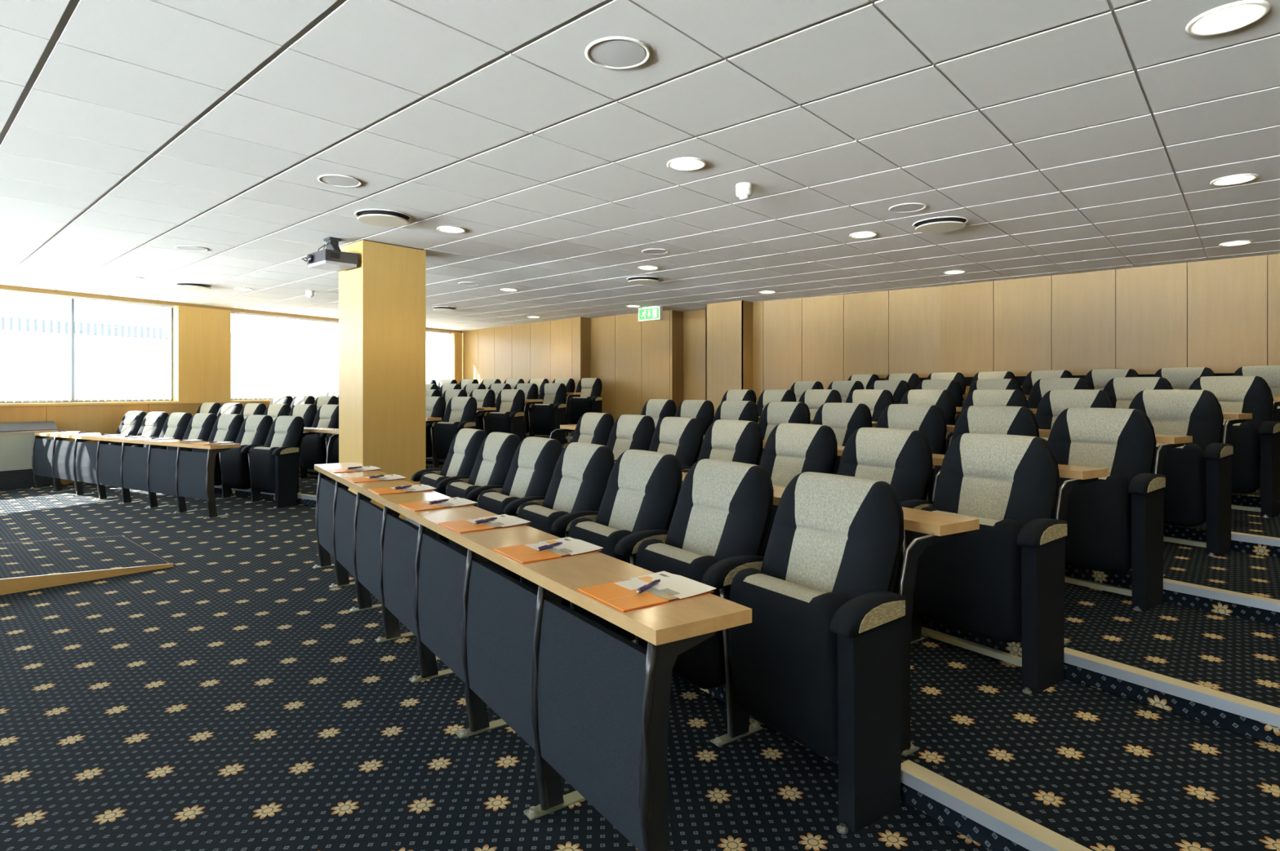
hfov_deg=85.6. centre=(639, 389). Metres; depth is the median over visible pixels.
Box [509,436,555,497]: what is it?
cushion
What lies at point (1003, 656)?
trim
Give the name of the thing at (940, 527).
desk
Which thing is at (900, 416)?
cushion
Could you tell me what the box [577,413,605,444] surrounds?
cushion
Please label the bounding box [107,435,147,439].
folder
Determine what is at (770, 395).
cushion
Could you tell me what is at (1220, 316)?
wall
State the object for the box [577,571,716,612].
folder
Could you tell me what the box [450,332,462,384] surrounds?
trim
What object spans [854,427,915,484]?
cushion
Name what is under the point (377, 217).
ceiling vent
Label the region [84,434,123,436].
folder
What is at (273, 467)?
chair
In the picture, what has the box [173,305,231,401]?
column
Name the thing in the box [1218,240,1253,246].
recessed light
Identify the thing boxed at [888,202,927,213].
ceiling speaker
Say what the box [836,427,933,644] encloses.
chair
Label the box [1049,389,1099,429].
cushion
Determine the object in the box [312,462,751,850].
desk
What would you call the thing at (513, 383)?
cushion
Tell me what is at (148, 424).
cushion
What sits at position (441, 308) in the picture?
ceiling vent
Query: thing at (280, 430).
cushion
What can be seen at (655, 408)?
cushion
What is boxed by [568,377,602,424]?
chair
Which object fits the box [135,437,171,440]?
folder
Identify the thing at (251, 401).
trim
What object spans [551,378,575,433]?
chair
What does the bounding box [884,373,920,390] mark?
chair
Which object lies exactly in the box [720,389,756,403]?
chair
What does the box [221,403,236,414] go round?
cushion
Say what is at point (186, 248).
grille
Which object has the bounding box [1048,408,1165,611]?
chair
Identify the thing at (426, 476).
seat cushion
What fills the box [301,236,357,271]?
ceiling projector
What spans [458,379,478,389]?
chair
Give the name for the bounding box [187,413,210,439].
cushion
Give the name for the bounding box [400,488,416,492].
photo
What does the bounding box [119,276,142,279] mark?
grille
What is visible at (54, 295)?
vertical blind
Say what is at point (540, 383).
cushion
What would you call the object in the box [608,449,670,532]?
cushion
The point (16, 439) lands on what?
radiator
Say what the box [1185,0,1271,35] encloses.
recessed light
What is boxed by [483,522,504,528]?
photo
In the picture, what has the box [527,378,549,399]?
chair
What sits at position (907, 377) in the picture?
cushion
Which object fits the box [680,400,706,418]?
cushion
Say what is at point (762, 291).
recessed light
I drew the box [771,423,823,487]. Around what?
cushion
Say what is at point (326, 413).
cushion
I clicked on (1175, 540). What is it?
trim
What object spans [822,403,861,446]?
cushion
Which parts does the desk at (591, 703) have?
foot plate, leg, modesty panel, leg, foot plate, modesty panel, leg, foot plate, modesty panel, leg, foot plate, modesty panel, leg, foot plate, modesty panel, leg, foot plate, modesty panel, leg, foot plate, modesty panel, leg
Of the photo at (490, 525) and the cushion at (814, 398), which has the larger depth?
the cushion at (814, 398)
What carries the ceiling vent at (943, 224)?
in the ceiling
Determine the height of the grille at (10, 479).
0.243 m
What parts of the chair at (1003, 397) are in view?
seat, backrest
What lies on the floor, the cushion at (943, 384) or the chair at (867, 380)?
the chair at (867, 380)
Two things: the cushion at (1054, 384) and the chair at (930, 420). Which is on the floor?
the chair at (930, 420)
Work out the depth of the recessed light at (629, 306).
10.90 m
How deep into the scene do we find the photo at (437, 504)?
3.26 m
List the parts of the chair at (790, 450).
seat, backrest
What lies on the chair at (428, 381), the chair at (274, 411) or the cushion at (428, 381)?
the cushion at (428, 381)
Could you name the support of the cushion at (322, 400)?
on the chair at (320, 401)
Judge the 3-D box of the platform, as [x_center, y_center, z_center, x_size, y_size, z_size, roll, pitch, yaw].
[-5.381,1.149,3.636,1.410,0.221,4.650,0,0,42]
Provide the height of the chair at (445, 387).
0.959 m
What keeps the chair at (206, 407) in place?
on the floor
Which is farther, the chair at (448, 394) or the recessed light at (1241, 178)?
the chair at (448, 394)
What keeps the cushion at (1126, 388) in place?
on the chair at (1122, 391)
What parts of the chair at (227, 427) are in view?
seat, backrest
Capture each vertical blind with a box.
[0,288,173,402]
[231,311,451,399]
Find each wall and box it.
[0,284,462,484]
[462,253,1279,423]
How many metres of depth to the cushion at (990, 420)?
4.16 m
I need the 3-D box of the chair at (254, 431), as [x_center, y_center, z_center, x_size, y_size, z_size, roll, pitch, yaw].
[-4.493,0.780,7.900,0.588,0.959,0.404,0,0,30]
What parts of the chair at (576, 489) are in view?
seat, armrest, backrest, armrest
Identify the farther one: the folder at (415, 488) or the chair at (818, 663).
the folder at (415, 488)
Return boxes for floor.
[0,431,1279,850]
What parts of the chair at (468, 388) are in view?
backrest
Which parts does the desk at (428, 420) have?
leg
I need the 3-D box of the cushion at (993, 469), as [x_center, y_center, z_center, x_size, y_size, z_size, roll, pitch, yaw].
[1.528,0.446,3.026,0.257,0.489,0.314,0,0,-35]
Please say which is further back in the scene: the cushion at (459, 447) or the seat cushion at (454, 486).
the cushion at (459, 447)
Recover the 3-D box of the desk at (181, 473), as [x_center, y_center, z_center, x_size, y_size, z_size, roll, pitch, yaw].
[-5.874,0.906,7.862,4.066,0.708,0.332,0,0,30]
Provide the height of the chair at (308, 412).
0.959 m
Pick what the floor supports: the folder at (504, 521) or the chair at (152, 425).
the chair at (152, 425)
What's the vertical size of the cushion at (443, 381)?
0.489 m
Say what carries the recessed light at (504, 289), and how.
in the ceiling
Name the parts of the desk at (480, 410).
leg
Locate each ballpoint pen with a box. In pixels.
[346,466,362,470]
[368,475,384,479]
[393,485,412,489]
[428,499,448,504]
[474,517,497,524]
[536,542,562,551]
[635,579,660,594]
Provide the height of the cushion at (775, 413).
0.489 m
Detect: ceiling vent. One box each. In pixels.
[174,282,213,290]
[354,208,412,226]
[431,306,457,311]
[626,275,660,284]
[912,216,968,233]
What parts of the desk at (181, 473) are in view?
leg, modesty panel, leg, modesty panel, leg, modesty panel, leg, modesty panel, leg, foot plate, modesty panel, leg, foot plate, modesty panel, leg, foot plate, modesty panel, foot plate, leg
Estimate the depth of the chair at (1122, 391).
5.52 m
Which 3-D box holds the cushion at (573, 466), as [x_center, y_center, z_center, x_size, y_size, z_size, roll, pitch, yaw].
[-0.360,0.545,3.767,0.257,0.489,0.314,0,0,-35]
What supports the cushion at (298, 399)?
on the chair at (298, 399)
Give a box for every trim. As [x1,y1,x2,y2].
[0,399,315,406]
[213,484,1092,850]
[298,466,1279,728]
[298,473,1022,666]
[342,239,423,250]
[426,457,1279,612]
[426,463,1131,596]
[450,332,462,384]
[525,435,573,439]
[1163,536,1206,547]
[1231,504,1261,512]
[1231,532,1279,546]
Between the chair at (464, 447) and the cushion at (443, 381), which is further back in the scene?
the cushion at (443, 381)
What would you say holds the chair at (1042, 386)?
on the floor
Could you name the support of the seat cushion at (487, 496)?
on the chair at (535, 460)
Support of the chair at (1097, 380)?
on the floor
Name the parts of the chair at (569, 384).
backrest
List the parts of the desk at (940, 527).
foot plate, leg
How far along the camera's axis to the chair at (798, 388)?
8.33 m
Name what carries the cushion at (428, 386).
on the chair at (428, 386)
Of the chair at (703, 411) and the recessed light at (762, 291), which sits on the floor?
the chair at (703, 411)
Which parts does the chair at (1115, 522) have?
seat, backrest, armrest, panel, armrest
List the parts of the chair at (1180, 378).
backrest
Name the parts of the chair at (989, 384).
seat, backrest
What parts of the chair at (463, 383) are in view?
backrest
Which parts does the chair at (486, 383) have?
backrest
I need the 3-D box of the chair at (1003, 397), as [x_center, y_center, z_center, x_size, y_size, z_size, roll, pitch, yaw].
[2.639,0.482,5.244,0.404,0.959,0.588,0,0,-35]
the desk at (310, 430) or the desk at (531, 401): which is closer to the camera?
the desk at (310, 430)
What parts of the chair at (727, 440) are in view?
backrest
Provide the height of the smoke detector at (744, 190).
0.095 m
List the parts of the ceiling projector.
port panel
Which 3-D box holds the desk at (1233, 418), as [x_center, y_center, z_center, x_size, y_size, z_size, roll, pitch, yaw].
[2.384,0.508,6.222,0.421,0.708,4.715,0,0,-35]
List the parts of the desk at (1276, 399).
leg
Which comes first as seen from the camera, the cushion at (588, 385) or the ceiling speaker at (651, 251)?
the ceiling speaker at (651, 251)
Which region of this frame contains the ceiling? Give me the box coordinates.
[0,0,1279,331]
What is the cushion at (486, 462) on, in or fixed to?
on the chair at (492, 464)
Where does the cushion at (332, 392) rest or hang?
on the chair at (332, 392)
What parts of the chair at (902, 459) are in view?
backrest, seat, armrest, foot plate, armrest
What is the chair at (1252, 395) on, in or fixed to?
on the floor
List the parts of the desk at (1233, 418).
leg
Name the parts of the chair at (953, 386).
backrest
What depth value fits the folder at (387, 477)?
4.22 m
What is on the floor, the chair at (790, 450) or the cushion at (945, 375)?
the chair at (790, 450)
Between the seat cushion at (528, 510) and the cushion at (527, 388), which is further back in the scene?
the cushion at (527, 388)
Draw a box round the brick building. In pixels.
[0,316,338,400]
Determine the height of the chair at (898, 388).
0.959 m
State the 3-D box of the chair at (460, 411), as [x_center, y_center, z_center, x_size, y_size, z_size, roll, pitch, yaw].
[-2.447,0.582,9.177,0.588,0.959,0.404,0,0,30]
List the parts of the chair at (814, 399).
backrest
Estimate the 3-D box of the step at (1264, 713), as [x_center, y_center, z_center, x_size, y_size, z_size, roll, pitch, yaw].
[-0.945,1.076,5.771,1.666,0.039,15.256,0,0,-44]
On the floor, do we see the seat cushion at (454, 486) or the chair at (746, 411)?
the chair at (746, 411)
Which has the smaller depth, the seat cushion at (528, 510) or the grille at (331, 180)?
the seat cushion at (528, 510)
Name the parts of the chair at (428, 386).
backrest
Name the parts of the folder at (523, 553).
orange panel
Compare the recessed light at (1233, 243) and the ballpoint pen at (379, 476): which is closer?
the ballpoint pen at (379, 476)
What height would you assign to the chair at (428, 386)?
0.959 m
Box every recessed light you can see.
[233,287,253,290]
[436,226,466,233]
[500,288,518,291]
[527,315,540,318]
[626,305,640,307]
[637,266,659,270]
[666,156,706,171]
[759,290,776,293]
[848,231,877,238]
[943,270,965,274]
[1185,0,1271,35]
[1209,173,1258,186]
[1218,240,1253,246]
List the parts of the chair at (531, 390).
seat, backrest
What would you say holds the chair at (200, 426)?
on the floor
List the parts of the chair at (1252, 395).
backrest, seat, armrest, panel, armrest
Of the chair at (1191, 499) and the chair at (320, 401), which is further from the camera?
the chair at (320, 401)
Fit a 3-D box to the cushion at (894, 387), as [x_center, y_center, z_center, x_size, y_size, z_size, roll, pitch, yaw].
[2.611,0.148,7.383,0.257,0.489,0.314,0,0,-35]
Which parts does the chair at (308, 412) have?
backrest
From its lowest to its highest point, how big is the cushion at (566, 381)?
0.489 m
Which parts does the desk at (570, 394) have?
leg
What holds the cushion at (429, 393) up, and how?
on the chair at (429, 393)
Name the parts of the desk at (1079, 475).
leg, leg, leg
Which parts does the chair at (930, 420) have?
backrest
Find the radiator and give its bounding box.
[0,421,57,491]
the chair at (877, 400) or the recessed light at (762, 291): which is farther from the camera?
the recessed light at (762, 291)
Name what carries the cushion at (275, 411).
on the chair at (274, 411)
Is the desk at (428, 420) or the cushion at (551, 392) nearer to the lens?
the desk at (428, 420)
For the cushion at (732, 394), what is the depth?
7.66 m
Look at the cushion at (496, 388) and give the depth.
11.72 m
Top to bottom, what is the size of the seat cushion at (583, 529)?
0.421 m
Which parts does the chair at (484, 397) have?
seat, backrest, armrest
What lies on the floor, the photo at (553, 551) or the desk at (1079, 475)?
the desk at (1079, 475)
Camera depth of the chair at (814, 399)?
6.70 m
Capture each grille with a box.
[0,421,57,432]
[0,469,53,491]
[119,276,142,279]
[177,246,205,250]
[320,176,359,186]
[460,282,477,284]
[590,40,646,66]
[644,249,666,253]
[891,204,924,212]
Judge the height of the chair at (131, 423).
0.959 m
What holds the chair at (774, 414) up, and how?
on the floor
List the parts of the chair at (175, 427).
seat, backrest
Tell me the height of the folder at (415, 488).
0.011 m
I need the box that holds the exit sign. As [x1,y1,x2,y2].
[638,306,662,321]
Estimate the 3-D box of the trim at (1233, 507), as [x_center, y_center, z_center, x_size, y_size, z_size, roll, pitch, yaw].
[-0.033,0.849,9.459,12.764,0.026,1.103,0,0,42]
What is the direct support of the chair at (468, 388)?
on the floor
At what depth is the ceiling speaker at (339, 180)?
4.33 m
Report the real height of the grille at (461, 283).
0.005 m
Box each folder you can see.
[42,431,76,434]
[62,432,98,435]
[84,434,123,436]
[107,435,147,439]
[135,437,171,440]
[160,440,201,443]
[192,441,232,444]
[326,466,380,473]
[345,474,405,483]
[368,484,435,495]
[398,497,476,511]
[438,514,530,533]
[493,537,603,564]
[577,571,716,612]
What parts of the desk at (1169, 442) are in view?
leg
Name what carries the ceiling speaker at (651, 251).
attached to the ceiling
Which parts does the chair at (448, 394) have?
backrest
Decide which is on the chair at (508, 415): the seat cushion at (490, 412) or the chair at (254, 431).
the seat cushion at (490, 412)
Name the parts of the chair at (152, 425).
seat, backrest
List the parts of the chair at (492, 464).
seat, armrest, armrest, backrest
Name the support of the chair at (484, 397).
on the floor
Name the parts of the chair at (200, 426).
seat, backrest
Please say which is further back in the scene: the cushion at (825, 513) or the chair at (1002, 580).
the chair at (1002, 580)
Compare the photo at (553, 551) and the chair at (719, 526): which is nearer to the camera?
the photo at (553, 551)
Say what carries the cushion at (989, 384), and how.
on the chair at (989, 384)
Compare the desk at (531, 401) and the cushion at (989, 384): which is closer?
the cushion at (989, 384)
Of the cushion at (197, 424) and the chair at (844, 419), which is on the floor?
the chair at (844, 419)
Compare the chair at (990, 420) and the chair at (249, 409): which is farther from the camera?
the chair at (249, 409)
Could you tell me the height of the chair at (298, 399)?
0.959 m
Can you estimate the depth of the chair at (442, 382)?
13.83 m
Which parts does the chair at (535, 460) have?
seat, armrest, armrest, backrest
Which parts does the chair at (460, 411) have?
seat, backrest, armrest, armrest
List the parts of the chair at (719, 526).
seat, backrest, armrest, foot plate, armrest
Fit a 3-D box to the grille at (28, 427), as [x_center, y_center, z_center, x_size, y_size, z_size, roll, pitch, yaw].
[-8.392,0.480,7.820,0.170,0.110,2.880,0,0,30]
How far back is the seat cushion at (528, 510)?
3.68 m
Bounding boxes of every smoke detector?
[305,290,314,297]
[735,182,752,199]
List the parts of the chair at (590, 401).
seat, backrest, armrest, panel, armrest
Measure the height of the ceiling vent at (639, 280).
0.046 m
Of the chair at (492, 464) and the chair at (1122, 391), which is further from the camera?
the chair at (1122, 391)
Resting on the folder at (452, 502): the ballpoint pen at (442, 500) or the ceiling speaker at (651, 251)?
the ballpoint pen at (442, 500)
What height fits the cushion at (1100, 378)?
0.489 m
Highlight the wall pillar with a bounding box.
[338,240,426,521]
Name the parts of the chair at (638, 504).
seat, backrest, armrest, armrest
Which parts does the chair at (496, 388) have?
backrest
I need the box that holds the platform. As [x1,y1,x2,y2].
[0,536,173,595]
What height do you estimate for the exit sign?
0.215 m
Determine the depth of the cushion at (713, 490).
2.80 m
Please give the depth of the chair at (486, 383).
13.24 m
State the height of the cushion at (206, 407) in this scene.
0.489 m
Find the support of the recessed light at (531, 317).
in the ceiling
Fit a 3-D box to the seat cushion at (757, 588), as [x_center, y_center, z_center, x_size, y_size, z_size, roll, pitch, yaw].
[0.491,0.845,2.261,0.147,0.421,0.290,0,0,-35]
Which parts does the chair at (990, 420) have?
seat, backrest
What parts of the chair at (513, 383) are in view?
backrest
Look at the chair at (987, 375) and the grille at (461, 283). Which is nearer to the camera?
the chair at (987, 375)
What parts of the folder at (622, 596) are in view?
orange panel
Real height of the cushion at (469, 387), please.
0.489 m
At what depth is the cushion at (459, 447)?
5.17 m
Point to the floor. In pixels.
(227, 697)
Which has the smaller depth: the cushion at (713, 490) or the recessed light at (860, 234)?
the cushion at (713, 490)
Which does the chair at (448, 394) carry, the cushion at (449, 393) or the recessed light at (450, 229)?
the cushion at (449, 393)
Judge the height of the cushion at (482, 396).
0.489 m
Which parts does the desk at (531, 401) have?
leg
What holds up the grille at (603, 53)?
attached to the ceiling speaker at (618, 52)
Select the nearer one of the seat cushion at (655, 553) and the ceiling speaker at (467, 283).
the seat cushion at (655, 553)
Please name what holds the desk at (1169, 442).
on the floor
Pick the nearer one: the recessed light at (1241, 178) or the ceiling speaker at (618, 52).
the ceiling speaker at (618, 52)
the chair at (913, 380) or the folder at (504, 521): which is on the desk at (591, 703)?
the folder at (504, 521)
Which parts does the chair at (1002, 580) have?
seat, backrest, armrest, panel, armrest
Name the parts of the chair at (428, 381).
backrest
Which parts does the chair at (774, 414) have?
backrest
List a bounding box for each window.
[0,292,173,404]
[231,313,448,400]
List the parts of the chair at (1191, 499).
backrest, seat, armrest, panel, armrest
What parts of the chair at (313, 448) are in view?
seat, armrest, backrest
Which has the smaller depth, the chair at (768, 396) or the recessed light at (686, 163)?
the recessed light at (686, 163)
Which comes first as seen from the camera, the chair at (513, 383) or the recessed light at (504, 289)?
the recessed light at (504, 289)
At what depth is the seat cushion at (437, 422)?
9.10 m
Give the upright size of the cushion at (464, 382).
0.489 m
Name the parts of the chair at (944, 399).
backrest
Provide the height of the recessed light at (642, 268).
0.012 m
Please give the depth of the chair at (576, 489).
3.65 m
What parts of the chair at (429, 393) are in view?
backrest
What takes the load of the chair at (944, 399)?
on the floor
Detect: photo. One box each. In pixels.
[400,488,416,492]
[435,503,454,506]
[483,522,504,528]
[546,547,573,555]
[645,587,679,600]
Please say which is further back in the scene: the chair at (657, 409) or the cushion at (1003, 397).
the chair at (657, 409)
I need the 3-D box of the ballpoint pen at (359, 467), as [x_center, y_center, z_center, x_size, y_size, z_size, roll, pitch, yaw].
[-1.948,0.536,4.715,0.012,0.014,0.127,0,0,24]
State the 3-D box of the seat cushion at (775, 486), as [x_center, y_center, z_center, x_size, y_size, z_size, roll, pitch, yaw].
[0.739,0.746,3.876,0.147,0.421,0.290,0,0,-35]
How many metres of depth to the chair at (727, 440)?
4.38 m
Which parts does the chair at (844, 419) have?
seat, backrest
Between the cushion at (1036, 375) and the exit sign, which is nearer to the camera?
the cushion at (1036, 375)
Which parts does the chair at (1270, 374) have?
backrest, seat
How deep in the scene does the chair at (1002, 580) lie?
2.83 m
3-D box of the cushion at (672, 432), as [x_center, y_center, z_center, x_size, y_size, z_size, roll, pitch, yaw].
[0.216,0.446,4.911,0.257,0.489,0.314,0,0,-35]
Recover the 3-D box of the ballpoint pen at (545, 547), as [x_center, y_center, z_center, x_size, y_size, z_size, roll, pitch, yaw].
[-0.308,0.536,2.360,0.013,0.014,0.127,0,0,33]
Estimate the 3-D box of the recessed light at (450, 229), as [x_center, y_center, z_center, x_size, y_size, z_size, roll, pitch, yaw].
[-1.542,-1.305,5.653,0.232,0.012,0.232,0,0,42]
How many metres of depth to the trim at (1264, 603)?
3.26 m
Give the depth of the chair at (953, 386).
6.82 m
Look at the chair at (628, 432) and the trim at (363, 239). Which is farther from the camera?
the trim at (363, 239)
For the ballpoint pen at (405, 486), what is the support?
on the folder at (415, 488)
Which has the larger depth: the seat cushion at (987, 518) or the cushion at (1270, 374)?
the cushion at (1270, 374)
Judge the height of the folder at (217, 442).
0.011 m
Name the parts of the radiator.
casing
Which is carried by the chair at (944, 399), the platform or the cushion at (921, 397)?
the cushion at (921, 397)
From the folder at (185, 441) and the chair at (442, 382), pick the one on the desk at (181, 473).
the folder at (185, 441)
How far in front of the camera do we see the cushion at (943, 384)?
6.91 m
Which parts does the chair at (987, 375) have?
backrest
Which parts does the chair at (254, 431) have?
seat, armrest, backrest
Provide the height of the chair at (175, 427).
0.959 m
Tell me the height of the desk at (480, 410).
0.708 m
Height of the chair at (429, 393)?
0.959 m
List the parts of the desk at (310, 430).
leg, leg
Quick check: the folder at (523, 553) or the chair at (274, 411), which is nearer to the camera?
the folder at (523, 553)
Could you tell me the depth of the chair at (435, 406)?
9.41 m
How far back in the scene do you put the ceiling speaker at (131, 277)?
8.10 m
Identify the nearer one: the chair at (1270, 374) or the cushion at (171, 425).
the chair at (1270, 374)
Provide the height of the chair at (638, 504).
0.959 m
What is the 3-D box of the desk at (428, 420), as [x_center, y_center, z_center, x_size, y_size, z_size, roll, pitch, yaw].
[-4.575,0.707,9.568,4.640,0.708,0.421,0,0,30]
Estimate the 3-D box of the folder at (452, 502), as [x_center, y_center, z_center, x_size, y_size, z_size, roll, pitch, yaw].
[-0.967,0.546,3.302,0.300,0.011,0.236,0,0,-38]
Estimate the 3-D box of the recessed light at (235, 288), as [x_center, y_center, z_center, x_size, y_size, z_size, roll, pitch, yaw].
[-5.164,-1.305,9.010,0.232,0.012,0.232,0,0,42]
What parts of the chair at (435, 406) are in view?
seat, armrest, backrest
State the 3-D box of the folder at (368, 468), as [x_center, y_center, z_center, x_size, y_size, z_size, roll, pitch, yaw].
[-1.954,0.546,4.720,0.300,0.011,0.236,0,0,-36]
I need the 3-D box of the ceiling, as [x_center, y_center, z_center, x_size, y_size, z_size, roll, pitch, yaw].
[-3.786,-1.315,3.586,16.425,0.012,18.300,0,0,42]
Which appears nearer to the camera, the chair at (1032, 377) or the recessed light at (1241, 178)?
the recessed light at (1241, 178)
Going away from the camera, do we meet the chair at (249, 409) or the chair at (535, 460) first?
the chair at (535, 460)
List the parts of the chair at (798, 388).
backrest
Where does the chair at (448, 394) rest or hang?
on the floor
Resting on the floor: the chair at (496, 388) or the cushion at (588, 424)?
the chair at (496, 388)
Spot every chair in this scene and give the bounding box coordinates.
[95,411,146,445]
[121,412,168,447]
[143,412,192,449]
[168,413,217,452]
[193,413,244,499]
[195,402,221,415]
[217,403,243,417]
[220,414,273,503]
[240,403,266,420]
[249,416,304,508]
[263,404,291,421]
[269,395,293,405]
[288,404,317,479]
[290,395,315,408]
[299,404,338,481]
[313,395,338,409]
[326,389,338,400]
[327,433,338,463]
[410,428,487,544]
[426,379,436,384]
[426,383,438,390]
[426,389,440,396]
[426,396,445,468]
[433,396,476,459]
[437,379,457,390]
[439,383,461,396]
[441,389,467,420]
[445,431,520,554]
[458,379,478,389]
[463,383,485,396]
[469,389,495,431]
[477,436,562,582]
[480,378,501,389]
[485,389,524,441]
[488,383,511,407]
[503,378,524,389]
[513,383,537,436]
[517,442,614,609]
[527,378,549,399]
[530,383,566,444]
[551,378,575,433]
[562,413,613,450]
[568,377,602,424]
[568,449,682,646]
[606,414,654,462]
[635,458,773,746]
[640,399,676,429]
[648,417,703,470]
[674,400,714,435]
[681,419,763,472]
[712,400,758,422]
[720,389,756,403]
[728,471,905,834]
[756,389,795,423]
[758,401,810,465]
[759,423,837,556]
[790,381,823,402]
[798,389,841,418]
[812,403,871,475]
[826,381,864,403]
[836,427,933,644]
[845,389,894,422]
[847,373,879,389]
[868,380,910,404]
[875,404,946,501]
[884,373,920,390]
[899,389,955,454]
[912,433,1066,694]
[915,379,962,425]
[925,372,966,401]
[933,405,1039,484]
[946,389,1028,451]
[954,378,1022,425]
[960,371,1016,407]
[1022,370,1073,395]
[1027,377,1091,415]
[1035,389,1115,439]
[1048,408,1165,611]
[1084,368,1139,390]
[1103,377,1173,408]
[1128,389,1233,556]
[1153,367,1215,390]
[1188,376,1279,518]
[1232,365,1279,462]
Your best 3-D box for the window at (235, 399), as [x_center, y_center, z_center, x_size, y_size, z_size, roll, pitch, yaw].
[-5.497,-0.540,13.320,0.050,1.450,4.906,0,0,30]
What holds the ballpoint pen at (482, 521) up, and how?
on the folder at (504, 521)
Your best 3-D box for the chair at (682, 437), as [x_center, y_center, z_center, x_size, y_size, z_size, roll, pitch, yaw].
[0.171,0.681,4.847,0.404,0.959,0.588,0,0,-35]
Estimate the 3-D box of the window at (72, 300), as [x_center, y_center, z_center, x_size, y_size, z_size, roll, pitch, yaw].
[-10.209,-0.540,5.210,0.050,1.450,12.306,0,0,30]
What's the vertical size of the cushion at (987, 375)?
0.489 m
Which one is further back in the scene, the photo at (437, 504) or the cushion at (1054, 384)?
the cushion at (1054, 384)
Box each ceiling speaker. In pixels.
[116,275,144,279]
[174,244,208,251]
[317,174,362,187]
[458,281,479,285]
[584,35,651,69]
[641,248,668,254]
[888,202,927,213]
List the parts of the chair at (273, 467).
seat, backrest, armrest, panel, armrest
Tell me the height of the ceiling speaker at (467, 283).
0.009 m
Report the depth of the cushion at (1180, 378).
6.17 m
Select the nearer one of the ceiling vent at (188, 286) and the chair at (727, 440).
the chair at (727, 440)
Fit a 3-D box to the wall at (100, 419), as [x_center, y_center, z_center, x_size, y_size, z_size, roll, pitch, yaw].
[-8.691,-0.030,7.739,0.264,2.581,18.401,0,0,30]
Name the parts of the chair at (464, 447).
armrest, seat, armrest, armrest, armrest, backrest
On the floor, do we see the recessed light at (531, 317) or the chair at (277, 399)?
the chair at (277, 399)
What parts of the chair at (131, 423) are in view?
seat, backrest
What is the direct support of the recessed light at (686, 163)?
in the ceiling
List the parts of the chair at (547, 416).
seat, backrest, armrest, panel, armrest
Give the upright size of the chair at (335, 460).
0.959 m
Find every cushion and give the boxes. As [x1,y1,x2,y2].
[120,411,140,435]
[141,412,162,437]
[164,412,185,439]
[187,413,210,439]
[200,402,217,413]
[213,413,236,441]
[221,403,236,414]
[240,414,266,445]
[253,447,271,449]
[266,404,284,421]
[270,416,297,447]
[272,395,286,404]
[292,404,311,417]
[293,395,309,405]
[316,395,333,409]
[317,404,338,428]
[328,389,338,396]
[423,473,443,479]
[426,379,432,383]
[426,383,432,389]
[426,389,435,396]
[426,396,439,417]
[437,422,453,423]
[440,379,453,387]
[442,383,457,394]
[444,389,462,411]
[445,428,479,477]
[448,396,471,422]
[450,482,472,489]
[461,379,474,389]
[466,383,480,396]
[472,389,489,411]
[474,431,515,486]
[483,378,497,389]
[483,492,510,502]
[489,412,506,413]
[490,383,506,403]
[499,389,519,412]
[506,378,519,389]
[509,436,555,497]
[516,383,533,402]
[523,505,558,516]
[529,378,544,392]
[542,383,560,404]
[552,442,605,513]
[555,378,569,386]
[575,521,619,537]
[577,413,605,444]
[580,377,596,397]
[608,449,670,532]
[644,543,704,564]
[645,399,668,429]
[657,417,694,455]
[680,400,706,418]
[682,458,756,556]
[709,419,753,461]
[720,400,748,420]
[726,389,750,400]
[743,573,824,603]
[762,389,788,410]
[764,401,799,439]
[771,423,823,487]
[772,484,786,488]
[785,471,881,593]
[794,381,816,402]
[804,389,832,418]
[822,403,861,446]
[831,381,855,403]
[851,373,872,389]
[852,389,883,416]
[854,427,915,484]
[874,380,901,395]
[887,404,933,431]
[888,373,911,382]
[907,389,943,404]
[921,379,952,390]
[930,372,957,379]
[932,511,999,526]
[957,433,1037,520]
[967,405,1022,435]
[972,389,1014,406]
[976,378,1012,390]
[977,371,1007,379]
[1031,370,1063,386]
[1040,377,1080,398]
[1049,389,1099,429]
[1066,408,1135,475]
[1091,368,1129,390]
[1113,377,1159,408]
[1142,389,1203,444]
[1155,444,1186,448]
[1161,367,1204,390]
[1200,376,1255,423]
[1242,365,1279,406]
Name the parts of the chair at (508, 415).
seat, backrest, armrest, panel, armrest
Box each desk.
[30,431,240,519]
[297,426,338,493]
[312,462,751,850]
[426,417,441,423]
[444,406,496,429]
[495,399,542,439]
[537,392,582,436]
[549,424,1108,644]
[614,462,979,756]
[755,402,1252,530]
[758,416,1192,577]
[879,373,1234,386]
[962,394,1279,421]
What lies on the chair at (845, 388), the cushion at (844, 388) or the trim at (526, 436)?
the cushion at (844, 388)
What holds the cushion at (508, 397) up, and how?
on the chair at (508, 415)
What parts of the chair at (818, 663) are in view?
seat, backrest, armrest, panel, armrest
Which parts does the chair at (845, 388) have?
backrest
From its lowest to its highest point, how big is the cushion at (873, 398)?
0.489 m

